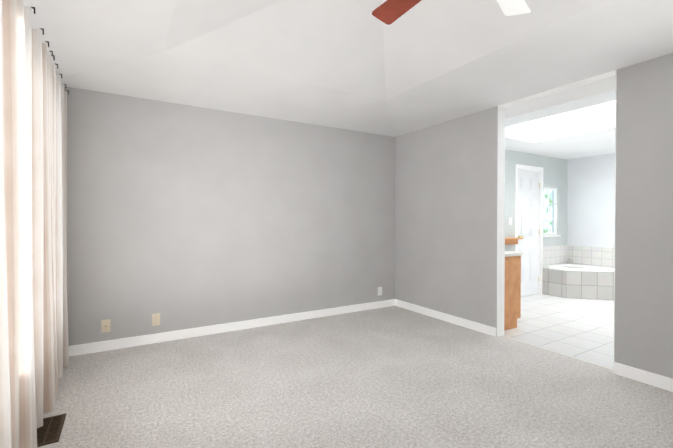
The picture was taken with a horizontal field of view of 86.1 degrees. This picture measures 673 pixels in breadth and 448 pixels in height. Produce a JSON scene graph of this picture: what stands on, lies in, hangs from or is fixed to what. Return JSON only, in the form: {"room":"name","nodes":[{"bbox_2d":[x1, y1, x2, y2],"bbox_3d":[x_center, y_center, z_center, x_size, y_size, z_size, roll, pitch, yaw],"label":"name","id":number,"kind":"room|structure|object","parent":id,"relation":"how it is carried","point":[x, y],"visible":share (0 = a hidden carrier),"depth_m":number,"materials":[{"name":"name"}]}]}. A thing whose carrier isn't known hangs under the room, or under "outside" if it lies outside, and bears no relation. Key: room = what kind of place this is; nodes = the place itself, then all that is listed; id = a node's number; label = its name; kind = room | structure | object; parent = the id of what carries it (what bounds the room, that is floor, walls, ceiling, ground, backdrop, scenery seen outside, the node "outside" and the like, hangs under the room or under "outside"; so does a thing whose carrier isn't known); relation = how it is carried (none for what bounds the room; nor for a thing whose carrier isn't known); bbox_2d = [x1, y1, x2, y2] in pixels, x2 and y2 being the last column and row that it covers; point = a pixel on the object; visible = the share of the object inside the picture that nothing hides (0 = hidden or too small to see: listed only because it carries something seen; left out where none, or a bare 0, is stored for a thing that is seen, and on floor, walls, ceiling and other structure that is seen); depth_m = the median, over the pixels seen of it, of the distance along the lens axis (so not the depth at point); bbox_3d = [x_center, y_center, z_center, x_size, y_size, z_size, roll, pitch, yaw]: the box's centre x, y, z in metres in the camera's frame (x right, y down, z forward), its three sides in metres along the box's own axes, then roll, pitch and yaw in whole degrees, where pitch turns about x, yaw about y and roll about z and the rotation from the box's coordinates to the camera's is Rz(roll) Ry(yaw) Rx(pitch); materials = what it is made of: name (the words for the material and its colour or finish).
{"room":"empty bedroom","nodes":[
{"label":"empty bedroom","id":0,"kind":"room"},
{"bbox_2d":[64,86,394,345],"bbox_3d":[-0.904,-0.383,4.237,4.260,3.150,0.120,0,1,-31],"label":"wall","id":1,"kind":"structure","parent":0,"point":[180,216],"depth_m":3.91,"materials":[{"name":"grey paint"}]},
{"bbox_2d":[101,319,110,332],"bbox_3d":[-2.182,0.966,3.406,0.074,0.118,0.020,0,1,-31],"label":"electrical outlet","id":2,"kind":"object","parent":1,"relation":"attached to","point":[105,325],"visible":1,"depth_m":3.41,"materials":[{"name":"beige plastic"}]},
{"bbox_2d":[152,313,159,325],"bbox_3d":[-1.818,0.964,3.630,0.074,0.118,0.010,0,1,-31],"label":"electrical outlet","id":3,"kind":"object","parent":1,"relation":"attached to","point":[155,319],"visible":1,"depth_m":3.63,"materials":[{"name":"beige plastic"}]},
{"bbox_2d":[69,299,396,356],"bbox_3d":[-0.856,1.145,4.201,3.990,0.095,0.018,0,1,-31],"label":"baseboard","id":4,"kind":"structure","parent":1,"relation":"attached to","point":[87,348],"depth_m":3.91,"materials":[{"name":"white paint"}]},
{"bbox_2d":[378,287,381,295],"bbox_3d":[0.614,0.949,5.082,0.074,0.118,0.010,0,1,-31],"label":"electrical outlet","id":5,"kind":"object","parent":1,"relation":"attached to","point":[379,290],"visible":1,"depth_m":5.08,"materials":[{"name":"white plastic"}]},
{"bbox_2d":[24,0,672,136],"bbox_3d":[0.455,-1.474,1.951,4.020,0.499,5.180,0,1,-31],"label":"ceiling","id":6,"kind":"structure","parent":0,"point":[355,65],"depth_m":2.90,"materials":[{"name":"white paint"}]},
{"bbox_2d":[372,0,530,24],"bbox_3d":[0.599,-1.439,1.626,1.345,0.505,1.288,0,1,-31],"label":"ceiling fan","id":7,"kind":"object","parent":6,"relation":"hanging from","point":[388,12],"visible":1,"depth_m":2.06,"materials":[{"name":"brown wood"}]},
{"bbox_2d":[37,306,672,447],"bbox_3d":[0.433,1.246,1.966,4.210,0.060,5.420,0,1,-31],"label":"floor carpet","id":8,"kind":"object","parent":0,"point":[392,377],"visible":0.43,"depth_m":2.57,"materials":[{"name":"grey carpet"}]},
{"bbox_2d":[37,413,65,446],"bbox_3d":[-1.695,1.210,2.115,0.140,0.007,0.330,0,1,-31],"label":"air vent register","id":9,"kind":"object","parent":8,"relation":"on","point":[49,431],"visible":0.69,"depth_m":2.11,"materials":[{"name":"brown metal"}]},
{"bbox_2d":[395,53,672,378],"bbox_3d":[2.232,-0.370,3.024,0.120,3.150,5.180,0,1,-31],"label":"wall","id":10,"kind":"structure","parent":0,"point":[446,217],"depth_m":3.83,"materials":[{"name":"grey paint"}]},
{"bbox_2d":[397,300,495,336],"bbox_3d":[1.273,1.142,4.513,0.014,0.095,1.626,0,1,-31],"label":"baseboard","id":11,"kind":"structure","parent":10,"relation":"attached to","point":[479,327],"depth_m":4.33,"materials":[{"name":"white paint"}]},
{"bbox_2d":[497,70,616,372],"bbox_3d":[2.021,-0.019,3.379,0.124,2.440,1.059,0,1,-31],"label":"door frame","id":12,"kind":"structure","parent":10,"relation":"attached to","point":[500,221],"depth_m":3.82,"materials":[{"name":"white paint"}]},
{"bbox_2d":[501,335,612,369],"bbox_3d":[2.030,1.198,3.397,0.030,0.006,1.056,0,1,-31],"label":"trim","id":13,"kind":"structure","parent":10,"relation":"attached to","point":[559,353],"depth_m":3.32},
{"bbox_2d":[614,362,672,391],"bbox_3d":[2.861,1.169,1.852,0.018,0.095,2.436,0,1,-31],"label":"baseboard","id":14,"kind":"structure","parent":10,"relation":"attached to","point":[649,378],"depth_m":2.73,"materials":[{"name":"white paint"}]},
{"bbox_2d":[505,149,567,251],"bbox_3d":[2.724,-0.397,5.670,3.440,3.150,0.120,0,1,-31],"label":"wall","id":15,"kind":"structure","parent":0,"point":[555,172],"depth_m":6.08,"materials":[{"name":"paint"}]},
{"bbox_2d":[505,238,522,244],"bbox_3d":[2.646,0.264,5.495,0.480,0.100,0.107,0,1,-31],"label":"shelf","id":16,"kind":"object","parent":15,"relation":"attached to","point":[508,241],"visible":0.52,"depth_m":5.50,"materials":[{"name":"brown wood"}]},
{"bbox_2d":[517,169,539,296],"bbox_3d":[3.128,0.149,5.847,0.640,2.037,0.111,0,1,-31],"label":"bathroom door","id":17,"kind":"structure","parent":15,"relation":"in","point":[528,230],"depth_m":5.88,"materials":[{"name":"white wood"}]},
{"bbox_2d":[515,164,542,293],"bbox_3d":[3.097,0.118,5.890,0.770,2.115,0.134,0,1,-31],"label":"door frame","id":18,"kind":"structure","parent":15,"relation":"attached to","point":[526,167],"depth_m":6.00,"materials":[{"name":"white paint"}]},
{"bbox_2d":[543,187,560,236],"bbox_3d":[3.678,-0.205,6.201,0.520,0.845,0.090,0,1,-31],"label":"bathroom window","id":19,"kind":"structure","parent":15,"relation":"in","point":[548,234],"depth_m":6.29,"materials":[{"name":"white paint"}]},
{"bbox_2d":[503,294,613,368],"bbox_3d":[3.413,1.220,4.485,3.490,0.060,2.890,0,1,-31],"label":"floor","id":20,"kind":"structure","parent":0,"point":[583,329],"depth_m":4.19,"materials":[{"name":"white tile"}]},
{"bbox_2d":[504,251,523,330],"bbox_3d":[1.737,0.695,4.465,0.482,0.990,0.944,0,1,-31],"label":"bathroom vanity","id":21,"kind":"object","parent":20,"relation":"on","point":[512,303],"visible":0.06,"depth_m":4.09,"materials":[{"name":"brown wood"}]},
{"bbox_2d":[542,245,613,299],"bbox_3d":[4.086,0.782,5.739,0.796,0.790,1.172,0,1,-31],"label":"tub","id":22,"kind":"object","parent":20,"relation":"on","point":[578,272],"visible":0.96,"depth_m":5.85,"materials":[{"name":"grey tile"}]},
{"bbox_2d":[505,75,615,159],"bbox_3d":[3.434,-1.210,4.473,3.440,0.160,2.890,0,1,-31],"label":"ceiling","id":23,"kind":"structure","parent":0,"point":[587,138],"depth_m":4.47,"materials":[{"name":"paint"}]},
{"bbox_2d":[512,101,615,130],"bbox_3d":[2.692,-1.571,4.055,1.140,0.570,1.640,0,1,-31],"label":"shaft","id":24,"kind":"object","parent":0,"point":[600,110],"visible":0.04,"depth_m":4.61,"materials":[{"name":"white paint"}]},
{"bbox_2d":[567,153,614,247],"bbox_3d":[4.890,-0.394,5.281,0.120,3.150,2.770,0,1,-31],"label":"wall","id":25,"kind":"structure","parent":0,"point":[590,201],"depth_m":6.11,"materials":[{"name":"paint"}]},
{"bbox_3d":[-1.292,-0.348,0.849,0.120,3.150,5.300,0,1,-31],"label":"wall","id":26,"kind":"structure","parent":0,"visible":0},
{"bbox_2d":[31,7,68,94],"bbox_3d":[-1.556,-1.106,1.621,0.226,0.080,3.657,0,1,-31],"label":"curtain rod","id":27,"kind":"object","parent":26,"relation":"attached to","point":[42,29],"visible":0.27,"depth_m":2.39,"materials":[{"name":"brown metal"}]},
{"bbox_2d":[0,0,11,447],"bbox_3d":[-1.105,0.039,0.961,0.163,2.330,1.339,0,1,-31],"label":"curtain","id":28,"kind":"object","parent":27,"relation":"hanging from","point":[5,424],"visible":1,"depth_m":1.40,"materials":[{"name":"white fabric"}]},
{"bbox_2d":[2,0,55,447],"bbox_3d":[-1.712,0.028,1.972,0.166,2.330,0.942,0,1,-31],"label":"curtain","id":29,"kind":"object","parent":27,"relation":"hanging from","point":[26,117],"visible":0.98,"depth_m":1.74,"materials":[{"name":"white fabric"}]},
{"bbox_2d":[50,56,68,396],"bbox_3d":[-2.213,0.020,2.808,0.160,2.330,0.926,0,1,-31],"label":"curtain","id":30,"kind":"object","parent":27,"relation":"hanging from","point":[58,117],"visible":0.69,"depth_m":2.74,"materials":[{"name":"white fabric"}]},
{"label":"outside","id":31,"kind":"structure","parent":0,"visible":0},
{"bbox_2d":[544,189,551,232],"bbox_3d":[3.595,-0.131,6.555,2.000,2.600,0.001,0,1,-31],"label":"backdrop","id":32,"kind":"structure","parent":31,"point":[546,211],"depth_m":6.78,"materials":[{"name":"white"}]}
]}

